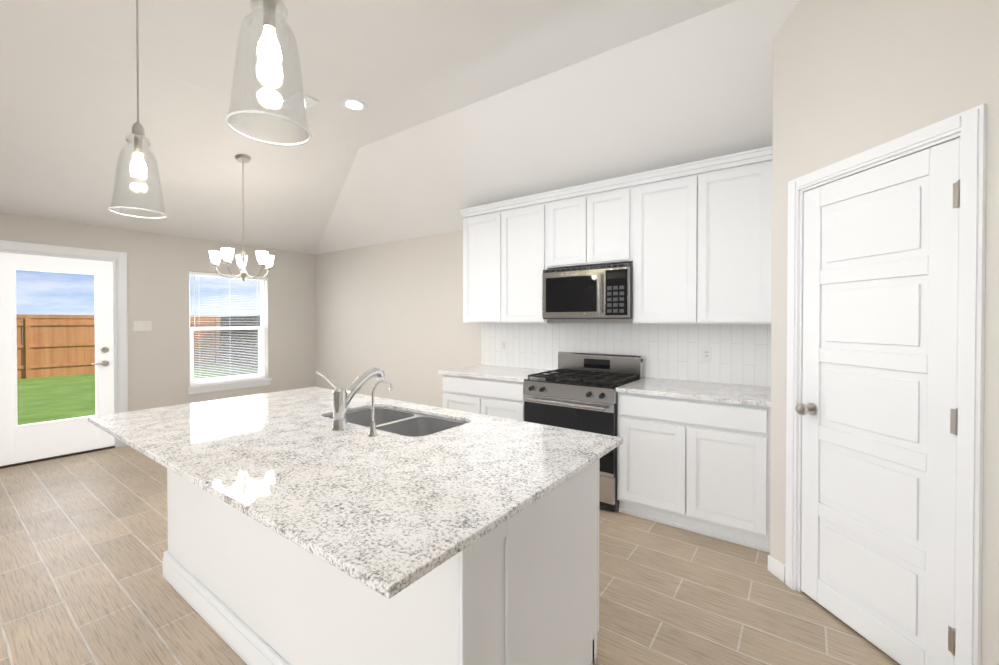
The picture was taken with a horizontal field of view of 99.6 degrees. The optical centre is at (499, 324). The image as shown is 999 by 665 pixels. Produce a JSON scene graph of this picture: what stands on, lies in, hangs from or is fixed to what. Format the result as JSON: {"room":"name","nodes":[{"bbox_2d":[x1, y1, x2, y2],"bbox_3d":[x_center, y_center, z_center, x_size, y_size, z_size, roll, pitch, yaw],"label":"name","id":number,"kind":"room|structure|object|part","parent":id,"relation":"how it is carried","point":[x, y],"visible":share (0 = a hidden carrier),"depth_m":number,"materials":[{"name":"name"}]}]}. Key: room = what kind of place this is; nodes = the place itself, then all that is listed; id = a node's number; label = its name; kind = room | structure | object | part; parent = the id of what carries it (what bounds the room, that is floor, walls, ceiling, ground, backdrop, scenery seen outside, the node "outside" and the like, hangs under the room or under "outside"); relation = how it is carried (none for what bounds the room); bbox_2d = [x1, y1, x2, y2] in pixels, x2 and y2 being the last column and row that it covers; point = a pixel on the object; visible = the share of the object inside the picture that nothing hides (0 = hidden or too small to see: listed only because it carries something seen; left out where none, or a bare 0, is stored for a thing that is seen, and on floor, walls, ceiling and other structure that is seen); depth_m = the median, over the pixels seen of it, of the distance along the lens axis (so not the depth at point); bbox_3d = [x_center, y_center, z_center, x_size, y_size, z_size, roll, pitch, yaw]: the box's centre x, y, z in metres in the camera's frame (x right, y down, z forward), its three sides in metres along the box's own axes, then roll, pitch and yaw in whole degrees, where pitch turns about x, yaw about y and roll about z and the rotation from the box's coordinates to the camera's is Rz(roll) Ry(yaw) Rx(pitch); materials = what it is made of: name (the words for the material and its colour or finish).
{"room":"kitchen","nodes":[
{"label":"kitchen","id":0,"kind":"room"},
{"bbox_2d":[0,212,314,411],"bbox_3d":[-5.127,-1.016,3.474,0.150,4.750,7.885,0,1,36],"label":"wall","id":1,"kind":"structure","parent":0,"point":[160,267],"depth_m":5.07,"materials":[{"name":"beige paint"}]},
{"bbox_2d":[0,252,113,465],"bbox_3d":[-4.490,0.323,4.296,0.061,2.013,0.845,0,1,36],"label":"back door","id":2,"kind":"structure","parent":1,"relation":"in","point":[27,442],"depth_m":4.23,"materials":[{"name":"white wood"}]},
{"bbox_2d":[16,270,108,424],"bbox_3d":[-4.468,0.307,4.252,0.087,1.679,0.815,0,1,36],"label":"door glass","id":3,"kind":"object","parent":2,"relation":"attached to","point":[56,358],"depth_m":4.28,"materials":[{"name":"clear glass"}]},
{"bbox_2d":[0,240,128,468],"bbox_3d":[-4.514,0.277,4.313,0.172,2.147,1.069,0,1,36],"label":"trim","id":4,"kind":"structure","parent":1,"relation":"attached to","point":[120,320],"depth_m":4.63,"materials":[{"name":"white wood"}]},
{"bbox_2d":[133,321,151,330],"bbox_3d":[-4.064,0.014,4.813,0.008,0.115,0.165,0,1,36],"label":"switch plate","id":5,"kind":"object","parent":1,"relation":"attached to","point":[142,325],"visible":1,"depth_m":4.81,"materials":[{"name":"white plastic"}]},
{"bbox_2d":[187,275,271,393],"bbox_3d":[-3.576,0.092,5.596,0.178,1.513,1.005,0,1,36],"label":"window","id":6,"kind":"structure","parent":1,"relation":"in","point":[255,287],"depth_m":5.61,"materials":[{"name":"white plastic"}]},
{"bbox_2d":[189,271,266,385],"bbox_3d":[-3.559,0.047,5.583,0.054,1.418,0.919,0,1,36],"label":"window blinds","id":7,"kind":"object","parent":6,"relation":"attached to","point":[199,274],"visible":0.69,"depth_m":5.52,"materials":[{"name":"white plastic"}]},
{"bbox_2d":[0,0,799,253],"bbox_3d":[-2.294,-1.526,1.413,7.150,1.069,7.885,0,1,36],"label":"ceiling","id":8,"kind":"structure","parent":0,"point":[471,103],"depth_m":3.05,"materials":[{"name":"white paint"}]},
{"bbox_2d":[109,0,166,218],"bbox_3d":[-1.668,-1.114,1.948,0.207,1.202,0.207,0,1,36],"label":"pendant light","id":9,"kind":"object","parent":8,"relation":"hanging from","point":[138,167],"visible":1,"depth_m":1.94,"materials":[{"name":"clear glass"}]},
{"bbox_3d":[-1.668,-0.695,1.952,0.207,0.363,0.207,0,1,36],"label":"glass","id":10,"kind":"part","parent":9,"relation":"part of","materials":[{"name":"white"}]},
{"bbox_3d":[-1.668,-0.738,1.952,0.060,0.107,0.060,0,1,36],"label":"bulb","id":11,"kind":"part","parent":9,"relation":"part of","materials":[{"name":"white glass"}]},
{"bbox_2d":[209,154,273,281],"bbox_3d":[-2.375,-0.985,3.953,0.532,1.169,0.513,0,1,36],"label":"chandelier","id":12,"kind":"object","parent":8,"relation":"hanging from","point":[264,258],"visible":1,"depth_m":3.89,"materials":[{"name":"white glass"}]},
{"bbox_2d":[225,0,310,145],"bbox_3d":[-0.628,-1.119,1.151,0.207,1.177,0.207,0,1,36],"label":"pendant light","id":13,"kind":"object","parent":8,"relation":"hanging from","point":[268,50],"visible":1,"depth_m":1.13,"materials":[{"name":"clear glass"}]},
{"bbox_3d":[-0.628,-0.755,1.154,0.060,0.107,0.060,0,1,36],"label":"bulb","id":14,"kind":"part","parent":13,"relation":"part of","materials":[{"name":"white glass"}]},
{"bbox_2d":[276,91,318,113],"bbox_3d":[-1.573,-1.720,3.282,0.320,0.014,0.170,0,1,36],"label":"ceiling vent","id":15,"kind":"object","parent":8,"relation":"in","point":[309,101],"visible":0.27,"depth_m":3.26,"materials":[{"name":"white"}]},
{"bbox_2d":[341,98,366,110],"bbox_3d":[-1.142,-1.724,3.315,0.190,0.008,0.190,0,1,36],"label":"recessed light","id":16,"kind":"object","parent":8,"relation":"in","point":[351,104],"visible":1,"depth_m":3.31,"materials":[{"name":"white"}]},
{"bbox_2d":[0,446,900,664],"bbox_3d":[-2.314,1.438,1.457,7.100,0.120,7.885,0,1,36],"label":"floor","id":17,"kind":"structure","parent":0,"point":[83,544],"depth_m":2.16,"materials":[{"name":"brown tile"}]},
{"bbox_2d":[162,455,603,664],"bbox_3d":[-0.692,0.926,2.027,2.160,0.893,0.909,0,1,36],"label":"kitchen island","id":18,"kind":"object","parent":17,"relation":"on","point":[527,593],"depth_m":1.46,"materials":[{"name":"white wood"}]},
{"bbox_2d":[87,387,622,602],"bbox_3d":[-0.769,0.470,1.909,2.280,0.022,1.196,0,1,36],"label":"island countertop","id":19,"kind":"structure","parent":18,"relation":"on","point":[386,511],"depth_m":1.36,"materials":[{"name":"white stone"}]},
{"bbox_2d":[315,367,385,430],"bbox_3d":[-0.662,0.325,1.927,0.082,0.267,0.334,0,1,36],"label":"faucet","id":20,"kind":"object","parent":19,"relation":"on","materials":[{"name":"silver metal"}]},
{"bbox_2d":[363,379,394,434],"bbox_3d":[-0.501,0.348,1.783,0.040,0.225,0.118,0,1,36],"label":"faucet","id":21,"kind":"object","parent":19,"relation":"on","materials":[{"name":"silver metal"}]},
{"bbox_2d":[368,380,392,436],"bbox_3d":[-0.500,0.348,1.785,0.040,0.225,0.124,0,1,36],"label":"faucet","id":22,"kind":"object","parent":19,"relation":"on","point":[373,433],"depth_m":1.75,"materials":[{"name":"silver metal"}]},
{"bbox_2d":[355,407,470,438],"bbox_3d":[-0.521,0.577,2.091,0.790,0.220,0.440,0,1,36],"label":"sink","id":23,"kind":"object","parent":19,"relation":"in","point":[406,421],"depth_m":2.19,"materials":[{"name":"silver metal"}]},
{"bbox_2d":[443,374,523,420],"bbox_3d":[0.022,0.911,4.030,0.955,0.885,0.662,0,1,36],"label":"base cabinet","id":24,"kind":"object","parent":17,"relation":"on","point":[497,398],"visible":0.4,"depth_m":3.73,"materials":[{"name":"white wood"}]},
{"bbox_2d":[438,365,555,381],"bbox_3d":[0.007,0.454,4.027,0.980,0.030,0.677,0,1,36],"label":"countertop","id":25,"kind":"structure","parent":24,"relation":"on","point":[516,374],"depth_m":3.93,"materials":[{"name":"white stone"}]},
{"bbox_2d":[523,351,642,510],"bbox_3d":[0.679,0.807,3.466,0.762,1.105,0.707,0,1,36],"label":"range","id":26,"kind":"object","parent":17,"relation":"on","point":[576,391],"visible":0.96,"depth_m":3.26,"materials":[{"name":"grey metal"}]},
{"bbox_2d":[617,392,770,552],"bbox_3d":[1.410,0.921,3.023,0.935,0.885,0.662,0,1,36],"label":"base cabinet","id":27,"kind":"object","parent":17,"relation":"on","point":[699,467],"visible":0.9,"depth_m":2.72,"materials":[{"name":"white wood"}]},
{"bbox_2d":[616,377,770,407],"bbox_3d":[1.406,0.464,3.012,0.935,0.030,0.677,0,1,36],"label":"countertop","id":28,"kind":"structure","parent":27,"relation":"on","point":[732,393],"depth_m":2.89,"materials":[{"name":"white stone"}]},
{"bbox_2d":[315,230,644,407],"bbox_3d":[0.017,-1.026,4.520,6.950,4.750,0.150,0,1,36],"label":"wall","id":29,"kind":"structure","parent":0,"point":[393,310],"depth_m":5.39,"materials":[{"name":"beige paint"}]},
{"bbox_2d":[461,206,507,322],"bbox_3d":[-0.064,-0.569,4.281,0.553,1.100,0.332,0,1,36],"label":"upper cabinet","id":30,"kind":"object","parent":29,"relation":"attached to","point":[485,232],"depth_m":4.14,"materials":[{"name":"white wood"}]},
{"bbox_2d":[508,198,562,322],"bbox_3d":[0.284,-0.566,4.029,0.554,1.100,0.332,0,1,36],"label":"upper cabinet","id":31,"kind":"object","parent":29,"relation":"attached to","point":[527,221],"depth_m":3.86,"materials":[{"name":"white wood"}]},
{"bbox_2d":[548,186,595,269],"bbox_3d":[0.688,-0.809,3.734,0.444,0.610,0.332,0,1,36],"label":"upper cabinet","id":32,"kind":"object","parent":29,"relation":"attached to","point":[572,215],"depth_m":3.59,"materials":[{"name":"white wood"}]},
{"bbox_2d":[542,263,632,318],"bbox_3d":[0.785,-0.262,3.602,0.762,0.430,0.437,0,1,36],"label":"microwave","id":33,"kind":"object","parent":32,"relation":"attached to","point":[598,292],"visible":0.98,"depth_m":3.43,"materials":[{"name":"grey metal"}]},
{"bbox_2d":[596,178,631,265],"bbox_3d":[0.946,-0.807,3.546,0.445,0.610,0.332,0,1,36],"label":"upper cabinet","id":34,"kind":"object","parent":29,"relation":"attached to","point":[614,200],"depth_m":3.37,"materials":[{"name":"white wood"}]},
{"bbox_2d":[481,323,770,386],"bbox_3d":[0.893,0.213,3.794,2.685,0.454,0.009,0,1,36],"label":"tile backsplash","id":35,"kind":"structure","parent":29,"relation":"attached to","point":[741,354],"depth_m":3.50,"materials":[{"name":"white tile"}]},
{"bbox_2d":[501,340,506,350],"bbox_3d":[0.049,0.218,4.396,0.070,0.115,0.007,0,1,36],"label":"outlet","id":36,"kind":"object","parent":35,"relation":"attached to","point":[503,342],"depth_m":4.40,"materials":[{"name":"white plastic"}]},
{"bbox_2d":[702,347,711,361],"bbox_3d":[1.603,0.228,3.269,0.070,0.115,0.007,0,1,36],"label":"outlet","id":37,"kind":"object","parent":35,"relation":"attached to","point":[706,354],"depth_m":3.26,"materials":[{"name":"white plastic"}]},
{"bbox_2d":[628,166,707,323],"bbox_3d":[1.341,-0.559,3.262,0.531,1.100,0.332,0,1,36],"label":"upper cabinet","id":38,"kind":"object","parent":29,"relation":"attached to","point":[691,242],"depth_m":3.12,"materials":[{"name":"white wood"}]},
{"bbox_2d":[708,150,771,323],"bbox_3d":[1.670,-0.557,3.023,0.530,1.100,0.332,0,1,36],"label":"upper cabinet","id":39,"kind":"object","parent":29,"relation":"attached to","point":[739,189],"depth_m":2.86,"materials":[{"name":"white wood"}]},
{"bbox_2d":[770,0,998,664],"bbox_3d":[1.647,-0.999,1.726,0.100,4.750,1.250,0,1,-8],"label":"wall","id":40,"kind":"structure","parent":0,"point":[852,78],"depth_m":1.77,"materials":[{"name":"beige paint"}]},
{"bbox_2d":[768,555,784,582],"bbox_3d":[1.591,1.333,1.740,0.014,0.085,1.250,0,1,-8],"label":"baseboard","id":41,"kind":"structure","parent":40,"relation":"attached to","point":[776,567],"depth_m":2.29,"materials":[{"name":"white"}]},
{"bbox_2d":[795,137,959,664],"bbox_3d":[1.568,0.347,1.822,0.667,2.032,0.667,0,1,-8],"label":"pantry door","id":42,"kind":"structure","parent":40,"relation":"in","point":[880,358],"depth_m":1.75,"materials":[{"name":"white wood"}]},
{"bbox_3d":[1.568,0.331,1.822,0.484,1.697,0.460,0,1,36],"label":"pantry door hardware","id":43,"kind":"part","parent":42,"relation":"part of","materials":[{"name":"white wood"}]},
{"bbox_2d":[785,104,986,664],"bbox_3d":[1.623,0.314,1.835,0.120,2.121,0.805,0,1,-8],"label":"trim","id":44,"kind":"structure","parent":40,"relation":"attached to","point":[968,127],"depth_m":1.48,"materials":[{"name":"white wood"}]}
]}

